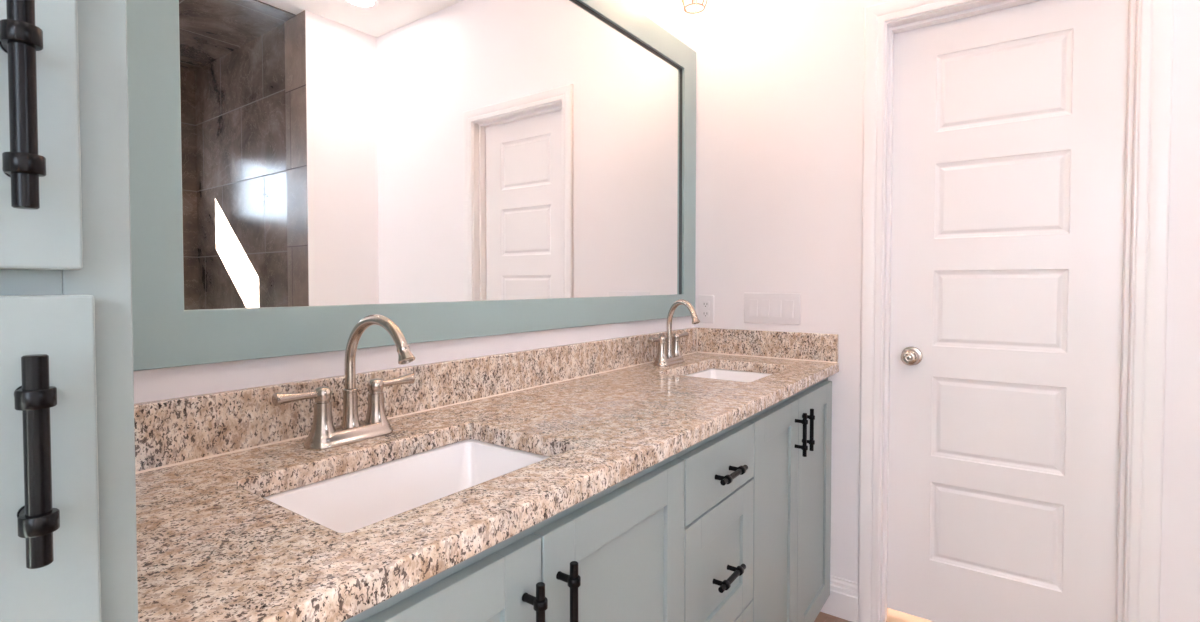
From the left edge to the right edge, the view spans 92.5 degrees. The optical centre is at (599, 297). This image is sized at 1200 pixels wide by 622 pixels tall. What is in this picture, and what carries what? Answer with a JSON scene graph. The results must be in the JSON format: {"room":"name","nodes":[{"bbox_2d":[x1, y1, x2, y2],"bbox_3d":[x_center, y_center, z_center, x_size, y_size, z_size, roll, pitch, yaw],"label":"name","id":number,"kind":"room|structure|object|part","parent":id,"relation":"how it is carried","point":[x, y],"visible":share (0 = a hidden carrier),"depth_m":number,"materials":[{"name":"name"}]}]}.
{"room":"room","nodes":[
{"label":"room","id":0,"kind":"room"},
{"bbox_2d":[133,0,694,403],"bbox_3d":[-0.341,-0.220,1.452,0.100,2.765,4.766,1,2,36],"label":"wall","id":1,"kind":"structure","parent":0,"point":[183,381],"depth_m":1.22,"materials":[{"name":"white paint"}]},
{"bbox_2d":[126,0,695,370],"bbox_3d":[-0.168,-0.444,1.584,0.018,1.070,1.891,1,2,36],"label":"framed mirror","id":2,"kind":"object","parent":1,"relation":"attached to","point":[301,172],"visible":0.91,"depth_m":1.23,"materials":[{"name":"mirror"}]},
{"bbox_2d":[134,328,696,473],"bbox_3d":[-0.195,0.194,1.555,0.026,0.101,2.002,1,2,36],"label":"backsplash","id":3,"kind":"structure","parent":1,"relation":"attached to","point":[181,430],"depth_m":1.12,"materials":[{"name":"stone"}]},
{"bbox_2d":[682,0,706,13],"bbox_3d":[0.184,-1.187,1.916,0.181,0.293,0.552,1,2,36],"label":"vanity light","id":4,"kind":"object","parent":1,"relation":"attached to","point":[696,3],"visible":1,"depth_m":2.08,"materials":[{"name":"silver metal"}]},
{"bbox_2d":[814,608,933,621],"bbox_3d":[1.257,1.240,0.336,4.038,0.100,4.766,1,2,36],"label":"floor","id":5,"kind":"structure","parent":0,"point":[893,615],"depth_m":2.05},
{"bbox_2d":[0,0,137,621],"bbox_3d":[-0.723,-0.020,0.318,0.607,2.420,0.611,1,2,36],"label":"linen cabinet","id":6,"kind":"object","parent":5,"relation":"on","point":[68,530],"visible":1,"depth_m":0.38,"materials":[{"name":"blue paint"}]},
{"bbox_3d":[-0.349,-0.117,0.346,0.036,0.128,0.018,1,2,36],"label":"bar pull","id":7,"kind":"part","parent":6,"relation":"part of","materials":[{"name":"black metal"}]},
{"bbox_3d":[-0.348,0.099,0.353,0.036,0.128,0.018,1,2,36],"label":"bar pull","id":8,"kind":"part","parent":6,"relation":"part of","materials":[{"name":"black metal"}]},
{"bbox_3d":[-0.515,-0.602,0.151,0.020,1.178,0.554,1,2,36],"label":"door","id":9,"kind":"part","parent":6,"relation":"part of","materials":[{"name":"blue paint"}]},
{"bbox_3d":[-0.514,0.561,0.181,0.020,1.116,0.560,1,2,36],"label":"door","id":10,"kind":"part","parent":6,"relation":"part of","materials":[{"name":"blue paint"}]},
{"bbox_2d":[344,454,684,621],"bbox_3d":[-0.295,0.736,0.942,0.593,0.880,0.864,1,2,36],"label":"base cabinet","id":11,"kind":"object","parent":5,"relation":"on","point":[616,554],"visible":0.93,"depth_m":0.88,"materials":[{"name":"blue paint"}]},
{"bbox_3d":[-0.211,0.718,0.632,0.020,0.772,0.418,1,2,36],"label":"door","id":12,"kind":"part","parent":11,"relation":"part of","materials":[{"name":"blue paint"}]},
{"bbox_3d":[-0.085,0.435,0.751,0.037,0.128,0.018,1,2,36],"label":"bar pull","id":13,"kind":"part","parent":11,"relation":"part of","materials":[{"name":"black metal"}]},
{"bbox_3d":[-0.044,0.434,0.808,0.037,0.128,0.018,1,2,36],"label":"bar pull","id":14,"kind":"part","parent":11,"relation":"part of","materials":[{"name":"black metal"}]},
{"bbox_3d":[0.036,0.710,0.975,0.020,0.772,0.419,1,2,36],"label":"door","id":15,"kind":"part","parent":11,"relation":"part of","materials":[{"name":"blue paint"}]},
{"bbox_2d":[676,418,753,621],"bbox_3d":[0.067,0.723,1.444,0.593,0.880,0.371,1,2,36],"label":"base cabinet","id":16,"kind":"object","parent":5,"relation":"on","point":[719,469],"visible":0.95,"depth_m":1.27,"materials":[{"name":"blue paint"}]},
{"bbox_3d":[0.253,0.687,1.309,0.019,0.801,0.371,1,2,36],"label":"frame","id":17,"kind":"part","parent":16,"relation":"part of","materials":[{"name":"blue paint"}]},
{"bbox_3d":[0.269,0.383,1.290,0.020,0.135,0.367,1,2,36],"label":"drawer","id":18,"kind":"part","parent":16,"relation":"part of","materials":[{"name":"blue paint"}]},
{"bbox_3d":[0.269,0.607,1.295,0.020,0.303,0.367,1,2,36],"label":"drawer","id":19,"kind":"part","parent":16,"relation":"part of","materials":[{"name":"blue paint"}]},
{"bbox_3d":[0.284,0.616,1.268,0.037,0.018,0.128,1,2,36],"label":"bar pull","id":20,"kind":"part","parent":16,"relation":"part of","materials":[{"name":"black metal"}]},
{"bbox_3d":[0.289,0.389,1.268,0.037,0.018,0.128,1,2,36],"label":"bar pull","id":21,"kind":"part","parent":16,"relation":"part of","materials":[{"name":"black metal"}]},
{"bbox_3d":[0.269,0.926,1.303,0.020,0.324,0.367,1,2,36],"label":"drawer","id":22,"kind":"part","parent":16,"relation":"part of","materials":[{"name":"blue paint"}]},
{"bbox_2d":[747,378,831,621],"bbox_3d":[0.404,0.712,1.912,0.593,0.880,0.781,1,2,36],"label":"base cabinet","id":23,"kind":"object","parent":5,"relation":"on","point":[793,435],"visible":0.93,"depth_m":1.69,"materials":[{"name":"blue paint"}]},
{"bbox_2d":[135,352,838,621],"bbox_3d":[0.033,0.266,1.405,0.574,0.035,2.022,1,2,36],"label":"countertop","id":24,"kind":"structure","parent":23,"relation":"on","point":[211,548],"depth_m":0.80,"materials":[{"name":"stone"}]},
{"bbox_2d":[272,314,414,449],"bbox_3d":[-0.392,0.143,0.997,0.211,0.229,0.265,1,2,36],"label":"faucet","id":25,"kind":"object","parent":24,"relation":"on","point":[323,435],"visible":1,"depth_m":1.01,"materials":[{"name":"silver metal"}]},
{"bbox_3d":[-0.509,0.166,0.963,0.022,0.022,0.073,1,2,36],"label":"lever","id":26,"kind":"part","parent":25,"relation":"part of","materials":[{"name":"silver metal"}]},
{"bbox_3d":[-0.483,0.198,1.000,0.048,0.085,0.048,1,2,36],"label":"handle","id":27,"kind":"part","parent":25,"relation":"part of","materials":[{"name":"silver metal"}]},
{"bbox_3d":[-0.453,0.245,1.043,0.061,0.024,0.164,1,2,36],"label":"plate","id":28,"kind":"part","parent":25,"relation":"part of","materials":[{"name":"silver metal"}]},
{"bbox_3d":[-0.393,0.133,0.997,0.185,0.210,0.037,1,2,36],"label":"spout","id":29,"kind":"part","parent":25,"relation":"part of","materials":[{"name":"silver metal"}]},
{"bbox_3d":[-0.423,0.196,1.084,0.048,0.085,0.048,1,2,36],"label":"handle","id":30,"kind":"part","parent":25,"relation":"part of","materials":[{"name":"silver metal"}]},
{"bbox_3d":[-0.397,0.162,1.119,0.022,0.022,0.073,1,2,36],"label":"lever","id":31,"kind":"part","parent":25,"relation":"part of","materials":[{"name":"silver metal"}]},
{"bbox_2d":[263,439,549,532],"bbox_3d":[-0.278,0.373,0.913,0.325,0.153,0.477,1,2,36],"label":"undermount sink","id":32,"kind":"object","parent":24,"relation":"in","point":[352,501],"visible":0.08,"depth_m":1.03,"materials":[{"name":"white ceramic"}]},
{"bbox_2d":[647,299,699,366],"bbox_3d":[0.285,0.119,2.005,0.176,0.230,0.262,1,1,21],"label":"faucet","id":33,"kind":"object","parent":24,"relation":"on","point":[668,353],"visible":1,"depth_m":1.98,"materials":[{"name":"silver metal"}]},
{"bbox_3d":[0.188,0.142,1.944,0.022,0.022,0.073,1,2,36],"label":"lever","id":34,"kind":"part","parent":33,"relation":"part of","materials":[{"name":"silver metal"}]},
{"bbox_3d":[0.214,0.174,1.981,0.048,0.085,0.048,1,2,36],"label":"handle","id":35,"kind":"part","parent":33,"relation":"part of","materials":[{"name":"silver metal"}]},
{"bbox_3d":[0.244,0.221,2.024,0.061,0.024,0.164,1,2,36],"label":"plate","id":36,"kind":"part","parent":33,"relation":"part of","materials":[{"name":"silver metal"}]},
{"bbox_3d":[0.274,0.172,2.065,0.048,0.085,0.048,1,2,36],"label":"handle","id":37,"kind":"part","parent":33,"relation":"part of","materials":[{"name":"silver metal"}]},
{"bbox_3d":[0.276,0.110,1.955,0.037,0.210,0.185,-1,2,-26],"label":"spout","id":38,"kind":"part","parent":33,"relation":"part of","materials":[{"name":"silver metal"}]},
{"bbox_3d":[0.300,0.138,2.100,0.022,0.022,0.073,1,2,36],"label":"lever","id":39,"kind":"part","parent":33,"relation":"part of","materials":[{"name":"silver metal"}]},
{"bbox_2d":[685,368,770,381],"bbox_3d":[0.423,0.349,1.901,0.343,0.153,0.445,1,2,36],"label":"undermount sink","id":40,"kind":"object","parent":24,"relation":"in","point":[722,374],"visible":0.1,"depth_m":2.09,"materials":[{"name":"white ceramic"}]},
{"bbox_2d":[693,327,837,362],"bbox_3d":[0.617,0.178,2.214,0.570,0.101,0.024,1,2,36],"label":"side splash","id":41,"kind":"object","parent":24,"relation":"on","point":[818,347],"visible":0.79,"depth_m":2.18,"materials":[{"name":"stone"}]},
{"bbox_3d":[0.484,0.695,1.597,0.020,0.772,0.360,1,2,36],"label":"door","id":42,"kind":"part","parent":23,"relation":"part of","materials":[{"name":"blue paint"}]},
{"bbox_3d":[0.591,0.676,1.777,0.019,0.801,0.781,1,2,36],"label":"frame","id":43,"kind":"part","parent":23,"relation":"part of","materials":[{"name":"blue paint"}]},
{"bbox_3d":[0.595,0.403,1.693,0.037,0.128,0.018,1,2,36],"label":"bar pull","id":44,"kind":"part","parent":23,"relation":"part of","materials":[{"name":"black metal"}]},
{"bbox_3d":[0.637,0.402,1.752,0.037,0.128,0.018,1,2,36],"label":"bar pull","id":45,"kind":"part","parent":23,"relation":"part of","materials":[{"name":"black metal"}]},
{"bbox_3d":[0.706,0.687,1.904,0.020,0.772,0.390,1,2,36],"label":"door","id":46,"kind":"part","parent":23,"relation":"part of","materials":[{"name":"blue paint"}]},
{"bbox_2d":[694,0,1199,621],"bbox_3d":[1.376,-0.227,1.744,2.344,2.765,0.115,1,2,36],"label":"wall","id":47,"kind":"structure","parent":0,"point":[780,83],"depth_m":2.07,"materials":[{"name":"white paint"}]},
{"bbox_2d":[698,295,713,322],"bbox_3d":[0.434,0.046,2.353,0.070,0.115,0.008,1,2,36],"label":"wall outlet","id":48,"kind":"object","parent":47,"relation":"attached to","point":[705,302],"visible":0.91,"depth_m":2.35,"materials":[{"name":"white plastic"}]},
{"bbox_2d":[702,301,709,307],"bbox_3d":[0.432,0.027,2.350,0.034,0.029,0.002,1,2,36],"label":"receptacle","id":49,"kind":"object","parent":48,"relation":"attached to","point":[705,304],"depth_m":2.35,"materials":[{"name":"white plastic"}]},
{"bbox_2d":[702,310,709,316],"bbox_3d":[0.432,0.066,2.351,0.034,0.029,0.002,1,2,36],"label":"receptacle","id":50,"kind":"object","parent":48,"relation":"attached to","point":[705,313],"depth_m":2.35,"materials":[{"name":"white plastic"}]},
{"bbox_2d":[744,293,800,324],"bbox_3d":[0.657,0.041,2.190,0.216,0.117,0.012,1,2,36],"label":"switch plate","id":51,"kind":"object","parent":47,"relation":"attached to","point":[763,308],"visible":1,"depth_m":2.18,"materials":[{"name":"white plastic"}]},
{"bbox_2d":[820,575,857,621],"bbox_3d":[0.860,1.080,2.067,0.130,0.137,0.015,1,2,36],"label":"baseboard","id":52,"kind":"structure","parent":47,"relation":"attached to","point":[842,602],"depth_m":2.05,"materials":[{"name":"white wood"}]},
{"bbox_2d":[887,0,1128,621],"bbox_3d":[1.265,0.095,1.838,0.624,2.038,0.103,1,2,36],"label":"door","id":53,"kind":"structure","parent":47,"relation":"in","point":[1009,124],"depth_m":1.83,"materials":[{"name":"white paint"}]},
{"bbox_3d":[1.063,0.202,1.965,0.065,0.065,0.068,1,2,36],"label":"knob","id":54,"kind":"part","parent":53,"relation":"part of","materials":[{"name":"silver metal"}]},
{"bbox_2d":[878,0,1140,621],"bbox_3d":[1.262,0.105,1.834,0.666,2.098,0.115,1,2,36],"label":"trim","id":55,"kind":"structure","parent":47,"relation":"attached to","point":[977,7],"depth_m":1.67,"materials":[{"name":"white wood"}]},
{"bbox_2d":[858,0,1173,621],"bbox_3d":[1.223,0.080,1.780,0.768,2.149,0.018,1,2,36],"label":"trim","id":56,"kind":"structure","parent":47,"relation":"attached to","point":[1157,16],"depth_m":1.59,"materials":[{"name":"white wood"}]}
]}

